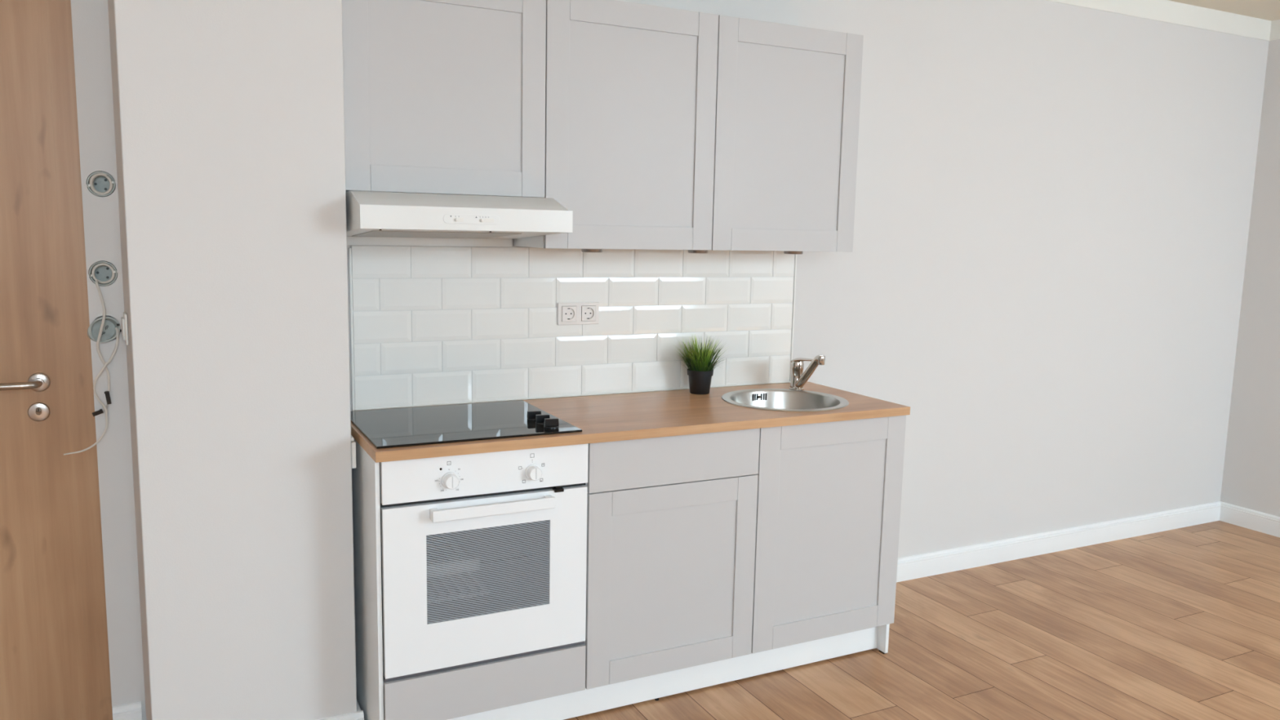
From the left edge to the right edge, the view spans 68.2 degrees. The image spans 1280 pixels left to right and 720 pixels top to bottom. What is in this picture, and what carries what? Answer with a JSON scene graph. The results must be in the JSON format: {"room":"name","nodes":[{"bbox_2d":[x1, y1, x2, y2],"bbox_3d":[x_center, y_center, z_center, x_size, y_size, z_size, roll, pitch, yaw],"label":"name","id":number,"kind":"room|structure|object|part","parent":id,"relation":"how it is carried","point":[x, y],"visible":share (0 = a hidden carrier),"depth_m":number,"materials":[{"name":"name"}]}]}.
{"room":"kitchen","nodes":[
{"label":"kitchen","id":0,"kind":"room"},
{"bbox_2d":[70,0,146,719],"bbox_3d":[-2.238,-0.173,2.299,1.730,2.605,0.212,-3,9,-27],"label":"wall","id":1,"kind":"structure","parent":0,"point":[90,18],"depth_m":2.60,"materials":[{"name":"white paint"}]},
{"bbox_2d":[0,0,112,719],"bbox_3d":[-1.913,-0.029,2.419,0.882,2.292,0.108,-3,9,-27],"label":"door","id":2,"kind":"structure","parent":1,"relation":"in","point":[55,658],"depth_m":2.60,"materials":[{"name":"brown wood"}]},
{"bbox_3d":[-1.685,0.068,2.524,0.154,0.025,0.062,-3,9,-27],"label":"lever handle","id":3,"kind":"part","parent":2,"relation":"part of","materials":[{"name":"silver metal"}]},
{"bbox_2d":[86,171,115,196],"bbox_3d":[-1.456,-0.475,2.554,0.068,0.066,0.044,-3,9,-27],"label":"junction box","id":4,"kind":"object","parent":1,"relation":"attached to","point":[100,183],"visible":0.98,"depth_m":2.57,"materials":[{"name":"white plastic"}]},
{"bbox_2d":[88,172,113,195],"bbox_3d":[-1.451,-0.474,2.544,0.056,0.062,0.017,-3,9,-27],"label":"coiled cable","id":5,"kind":"object","parent":4,"relation":"in","point":[93,176],"visible":1,"depth_m":2.54,"materials":[{"name":"beige plastic"}]},
{"bbox_2d":[88,261,117,285],"bbox_3d":[-1.467,-0.237,2.583,0.068,0.066,0.044,-3,9,-27],"label":"junction box","id":6,"kind":"object","parent":1,"relation":"attached to","point":[102,273],"visible":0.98,"depth_m":2.60,"materials":[{"name":"white plastic"}]},
{"bbox_2d":[63,262,119,455],"bbox_3d":[-1.495,-0.005,2.567,0.146,0.516,0.056,-3,9,-27],"label":"hanging cable","id":7,"kind":"object","parent":6,"relation":"hanging from","point":[107,393],"visible":1,"depth_m":2.57,"materials":[{"name":"beige plastic"}]},
{"bbox_2d":[87,316,121,342],"bbox_3d":[-1.467,-0.083,2.584,0.082,0.071,0.043,-6,11,-44],"label":"junction box","id":8,"kind":"object","parent":1,"relation":"attached to","point":[108,333],"visible":0.83,"depth_m":2.59,"materials":[{"name":"grey plastic"}]},
{"bbox_2d":[112,701,142,719],"bbox_3d":[-1.481,1.047,2.732,0.072,0.102,0.016,-3,9,-27],"label":"baseboard","id":9,"kind":"structure","parent":1,"relation":"attached to","point":[133,711],"depth_m":2.73,"materials":[{"name":"white paint"}]},
{"bbox_2d":[107,0,356,719],"bbox_3d":[-1.149,-0.202,2.669,0.550,2.605,0.528,-3,9,-27],"label":"wall pillar","id":10,"kind":"structure","parent":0,"point":[228,115],"depth_m":2.46,"materials":[{"name":"white paint"}]},
{"bbox_2d":[120,311,128,345],"bbox_3d":[-1.355,-0.083,2.484,0.012,0.081,0.080,-3,9,-31],"label":"light switch","id":11,"kind":"object","parent":10,"relation":"attached to","point":[124,319],"visible":1,"depth_m":2.46,"materials":[{"name":"white plastic"}]},
{"bbox_2d":[316,700,364,719],"bbox_3d":[-1.115,1.050,2.764,0.538,0.102,0.374,-3,9,-27],"label":"baseboard","id":12,"kind":"structure","parent":10,"relation":"attached to","point":[358,715],"depth_m":2.70,"materials":[{"name":"white paint"}]},
{"bbox_2d":[351,435,355,468],"bbox_3d":[-0.807,0.256,2.650,0.012,0.086,0.057,-3,9,-27],"label":"cover plate","id":13,"kind":"object","parent":10,"relation":"attached to","point":[353,442],"visible":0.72,"depth_m":2.62,"materials":[{"name":"white plastic"}]},
{"bbox_2d":[346,0,1269,558],"bbox_3d":[1.136,-0.339,4.023,4.774,2.605,0.150,-3,9,-27],"label":"wall","id":14,"kind":"structure","parent":0,"point":[1045,266],"depth_m":4.26,"materials":[{"name":"white paint"}]},
{"bbox_2d":[342,0,546,197],"bbox_3d":[-0.611,-0.795,2.814,0.587,0.599,0.299,-3,9,-27],"label":"upper cabinet","id":15,"kind":"object","parent":14,"relation":"attached to","point":[441,96],"visible":0.77,"depth_m":2.69,"materials":[{"name":"grey wood"}]},
{"bbox_3d":[-0.622,-0.508,2.863,0.562,0.012,0.277,-3,9,-27],"label":"panel","id":16,"kind":"part","parent":15,"relation":"part of","materials":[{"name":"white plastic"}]},
{"bbox_2d":[346,191,573,247],"bbox_3d":[-0.563,-0.405,2.771,0.590,0.152,0.498,-3,9,-27],"label":"hood","id":17,"kind":"object","parent":15,"relation":"attached to","point":[372,218],"visible":0.98,"depth_m":2.60,"materials":[{"name":"white metal"}]},
{"bbox_3d":[-0.456,-0.382,2.560,0.590,0.062,0.006,-3,9,-27],"label":"panel","id":18,"kind":"part","parent":17,"relation":"part of","materials":[{"name":"white metal"}]},
{"bbox_3d":[-0.455,-0.381,2.557,0.156,0.025,0.002,-3,9,-27],"label":"control plate","id":19,"kind":"part","parent":17,"relation":"part of","materials":[{"name":"white metal"}]},
{"bbox_2d":[348,244,796,410],"bbox_3d":[-0.149,-0.132,3.308,1.677,0.515,0.014,-3,9,-27],"label":"tile backsplash","id":20,"kind":"structure","parent":14,"relation":"attached to","point":[430,326],"depth_m":3.23,"materials":[{"name":"white tile"}]},
{"bbox_3d":[-0.896,-0.093,2.936,0.007,0.507,0.010,-3,9,-27],"label":"edge trim","id":21,"kind":"part","parent":20,"relation":"part of","materials":[{"name":"white plastic"}]},
{"bbox_2d":[557,302,599,324],"bbox_3d":[-0.212,-0.161,3.264,0.154,0.076,0.011,-3,9,-27],"label":"double socket","id":22,"kind":"object","parent":20,"relation":"attached to","point":[583,313],"visible":1,"depth_m":3.26,"materials":[{"name":"white plastic"}]},
{"bbox_3d":[0.596,-0.168,3.683,0.007,0.514,0.010,-3,9,-27],"label":"edge trim","id":23,"kind":"part","parent":20,"relation":"part of","materials":[{"name":"white plastic"}]},
{"bbox_2d":[513,0,863,251],"bbox_3d":[0.180,-0.757,3.221,1.180,0.752,0.299,-3,9,-27],"label":"upper cabinet","id":24,"kind":"object","parent":14,"relation":"attached to","point":[667,128],"visible":0.91,"depth_m":3.06,"materials":[{"name":"grey wood"}]},
{"bbox_3d":[-0.346,-0.733,2.970,0.012,0.751,0.277,-3,9,-27],"label":"panel","id":25,"kind":"part","parent":24,"relation":"part of","materials":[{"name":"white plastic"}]},
{"bbox_2d":[581,248,602,252],"bbox_3d":[-0.158,-0.363,3.108,0.069,0.016,0.069,-3,9,-27],"label":"puck light","id":26,"kind":"object","parent":24,"relation":"attached to","point":[582,250],"visible":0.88,"depth_m":3.08,"materials":[{"name":"silver metal"}]},
{"bbox_3d":[-0.021,-0.726,2.965,0.588,0.752,0.018,-3,9,-27],"label":"door","id":27,"kind":"part","parent":24,"relation":"part of","materials":[{"name":"grey wood"}]},
{"bbox_2d":[688,249,707,253],"bbox_3d":[0.203,-0.380,3.288,0.069,0.016,0.069,-3,9,-27],"label":"puck light","id":28,"kind":"object","parent":24,"relation":"attached to","point":[689,251],"visible":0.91,"depth_m":3.26,"materials":[{"name":"silver metal"}]},
{"bbox_3d":[0.507,-0.751,3.229,0.588,0.752,0.018,-3,9,-27],"label":"door","id":29,"kind":"part","parent":24,"relation":"part of","materials":[{"name":"grey wood"}]},
{"bbox_2d":[783,251,803,253],"bbox_3d":[0.563,-0.397,3.469,0.069,0.016,0.069,-3,9,-27],"label":"puck light","id":30,"kind":"object","parent":24,"relation":"attached to","point":[784,252],"visible":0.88,"depth_m":3.44,"materials":[{"name":"silver metal"}]},
{"bbox_2d":[896,501,1221,582],"bbox_3d":[1.898,0.876,4.494,2.794,0.102,0.016,-3,9,-27],"label":"baseboard","id":31,"kind":"structure","parent":14,"relation":"attached to","point":[915,566],"depth_m":4.52,"materials":[{"name":"white paint"}]},
{"bbox_2d":[1046,0,1271,40],"bbox_3d":[1.140,-1.569,3.758,4.590,0.097,0.004,-3,9,-27],"label":"trim","id":32,"kind":"structure","parent":14,"relation":"attached to","point":[1164,11],"depth_m":4.48,"materials":[{"name":"white paint"}]},
{"bbox_2d":[564,520,1279,719],"bbox_3d":[1.120,1.393,1.327,7.472,0.100,5.350,-3,9,-27],"label":"floor","id":33,"kind":"structure","parent":0,"point":[1183,623],"depth_m":3.46,"materials":[{"name":"brown wood"}]},
{"bbox_2d":[351,435,586,719],"bbox_3d":[-0.549,0.647,2.892,0.604,0.876,0.552,-3,9,-27],"label":"base cabinet","id":34,"kind":"object","parent":33,"relation":"on","point":[455,693],"visible":0.37,"depth_m":2.66,"materials":[{"name":"grey wood"}]},
{"bbox_3d":[-0.817,0.659,2.764,0.012,0.876,0.540,-3,9,-27],"label":"panel","id":35,"kind":"part","parent":34,"relation":"part of","materials":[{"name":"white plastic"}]},
{"bbox_2d":[379,443,588,682],"bbox_3d":[-0.515,0.527,2.824,0.590,0.614,0.512,-3,9,-27],"label":"oven","id":36,"kind":"object","parent":34,"relation":"in","point":[484,555],"visible":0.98,"depth_m":2.65,"materials":[{"name":"white metal"}]},
{"bbox_3d":[-0.507,0.326,2.538,0.045,0.045,0.028,-3,9,-27],"label":"knob","id":37,"kind":"part","parent":36,"relation":"part of","materials":[{"name":"white plastic"}]},
{"bbox_3d":[-0.417,0.309,2.610,0.588,0.118,0.022,-3,9,-27],"label":"control panel","id":38,"kind":"part","parent":36,"relation":"part of","materials":[{"name":"white metal"}]},
{"bbox_3d":[-0.402,0.406,2.597,0.348,0.031,0.040,-3,9,-27],"label":"door handle","id":39,"kind":"part","parent":36,"relation":"part of","materials":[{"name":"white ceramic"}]},
{"bbox_3d":[-0.296,0.317,2.644,0.045,0.045,0.028,-3,9,-27],"label":"knob","id":40,"kind":"part","parent":36,"relation":"part of","materials":[{"name":"white plastic"}]},
{"bbox_2d":[447,626,878,719],"bbox_3d":[0.066,1.025,3.027,1.768,0.127,0.016,-3,9,-27],"label":"board","id":41,"kind":"object","parent":33,"relation":"on","point":[587,701],"visible":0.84,"depth_m":3.05,"materials":[{"name":"white plastic"}]},
{"bbox_2d":[584,415,906,688],"bbox_3d":[0.253,0.612,3.294,1.192,0.882,0.552,-3,9,-27],"label":"base cabinet","id":42,"kind":"object","parent":33,"relation":"on","point":[702,548],"visible":0.81,"depth_m":3.01,"materials":[{"name":"grey wood"}]},
{"bbox_2d":[351,381,910,462],"bbox_3d":[-0.008,0.175,3.089,1.797,0.028,0.582,-3,9,-27],"label":"countertop","id":43,"kind":"structure","parent":42,"relation":"on","point":[604,418],"depth_m":2.99,"materials":[{"name":"brown wood"}]},
{"bbox_2d":[350,400,582,448],"bbox_3d":[-0.540,0.170,2.817,0.582,0.032,0.512,-3,9,-27],"label":"cooktop","id":44,"kind":"object","parent":43,"relation":"in","point":[444,424],"visible":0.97,"depth_m":2.76,"materials":[{"name":"black glass"}]},
{"bbox_3d":[-0.319,0.167,2.852,0.044,0.026,0.043,-3,9,-27],"label":"knob","id":45,"kind":"part","parent":44,"relation":"part of","materials":[{"name":"black plastic"}]},
{"bbox_3d":[-0.288,0.175,2.798,0.044,0.026,0.043,-3,9,-27],"label":"knob","id":46,"kind":"part","parent":44,"relation":"part of","materials":[{"name":"black plastic"}]},
{"bbox_3d":[-0.257,0.183,2.744,0.044,0.026,0.043,-3,9,-27],"label":"knob","id":47,"kind":"part","parent":44,"relation":"part of","materials":[{"name":"black plastic"}]},
{"bbox_2d":[665,334,736,394],"bbox_3d":[0.224,0.013,3.385,0.261,0.222,0.218,-3,9,-27],"label":"potted grass","id":48,"kind":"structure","parent":43,"relation":"on","point":[700,372],"depth_m":3.38,"materials":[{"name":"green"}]},
{"bbox_2d":[687,368,713,394],"bbox_3d":[0.217,0.077,3.419,0.096,0.086,0.096,-3,9,-27],"label":"pot","id":49,"kind":"object","parent":48,"relation":"attached to","point":[700,379],"depth_m":3.39,"materials":[{"name":"black plastic"}]},
{"bbox_2d":[721,388,848,411],"bbox_3d":[0.507,0.220,3.332,0.442,0.170,0.442,-3,9,-27],"label":"sink","id":50,"kind":"object","parent":43,"relation":"in","point":[771,399],"visible":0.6,"depth_m":3.48,"materials":[{"name":"silver metal"}]},
{"bbox_2d":[789,355,825,390],"bbox_3d":[0.616,0.045,3.467,0.055,0.152,0.223,-1,8,-18],"label":"mixer tap","id":51,"kind":"object","parent":43,"relation":"on","point":[799,378],"visible":1,"depth_m":3.51,"materials":[{"name":"silver metal"}]},
{"bbox_3d":[0.612,0.004,3.502,0.044,0.033,0.123,-3,9,-27],"label":"lever","id":52,"kind":"part","parent":51,"relation":"part of","materials":[{"name":"silver metal"}]},
{"bbox_3d":[0.104,0.675,2.926,0.586,0.600,0.018,-3,9,-27],"label":"door","id":53,"kind":"part","parent":42,"relation":"part of","materials":[{"name":"grey wood"}]},
{"bbox_3d":[0.112,0.300,2.875,0.586,0.150,0.018,-3,9,-27],"label":"drawer","id":54,"kind":"part","parent":42,"relation":"part of","materials":[{"name":"grey wood"}]},
{"bbox_3d":[0.639,0.574,3.183,0.599,0.753,0.018,-3,9,-27],"label":"door","id":55,"kind":"part","parent":42,"relation":"part of","materials":[{"name":"grey wood"}]},
{"bbox_3d":[0.773,0.583,3.565,0.014,0.876,0.533,-3,9,-27],"label":"panel","id":56,"kind":"part","parent":42,"relation":"part of","materials":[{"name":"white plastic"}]},
{"bbox_2d":[1168,0,1279,21],"bbox_3d":[1.250,-1.315,0.997,7.194,0.150,5.350,-3,9,-27],"label":"ceiling","id":57,"kind":"structure","parent":0,"point":[1268,10],"depth_m":4.50,"materials":[{"name":"beige paint"}]},
{"bbox_2d":[1220,39,1279,516],"bbox_3d":[4.357,-0.104,2.781,0.150,2.605,5.000,-3,9,-27],"label":"wall","id":58,"kind":"structure","parent":0,"point":[1251,480],"depth_m":4.88,"materials":[{"name":"white paint"}]},
{"bbox_2d":[1219,501,1279,537],"bbox_3d":[4.258,1.140,2.912,0.016,0.102,5.000,-3,9,-27],"label":"baseboard","id":59,"kind":"structure","parent":58,"relation":"attached to","point":[1251,519],"depth_m":4.96,"materials":[{"name":"white paint"}]},
{"bbox_2d":[1269,19,1279,40],"bbox_3d":[4.314,-1.343,2.577,0.004,0.097,5.000,-3,9,-27],"label":"trim","id":60,"kind":"structure","parent":58,"relation":"attached to","point":[1275,24],"depth_m":4.76,"materials":[{"name":"white paint"}]}
]}

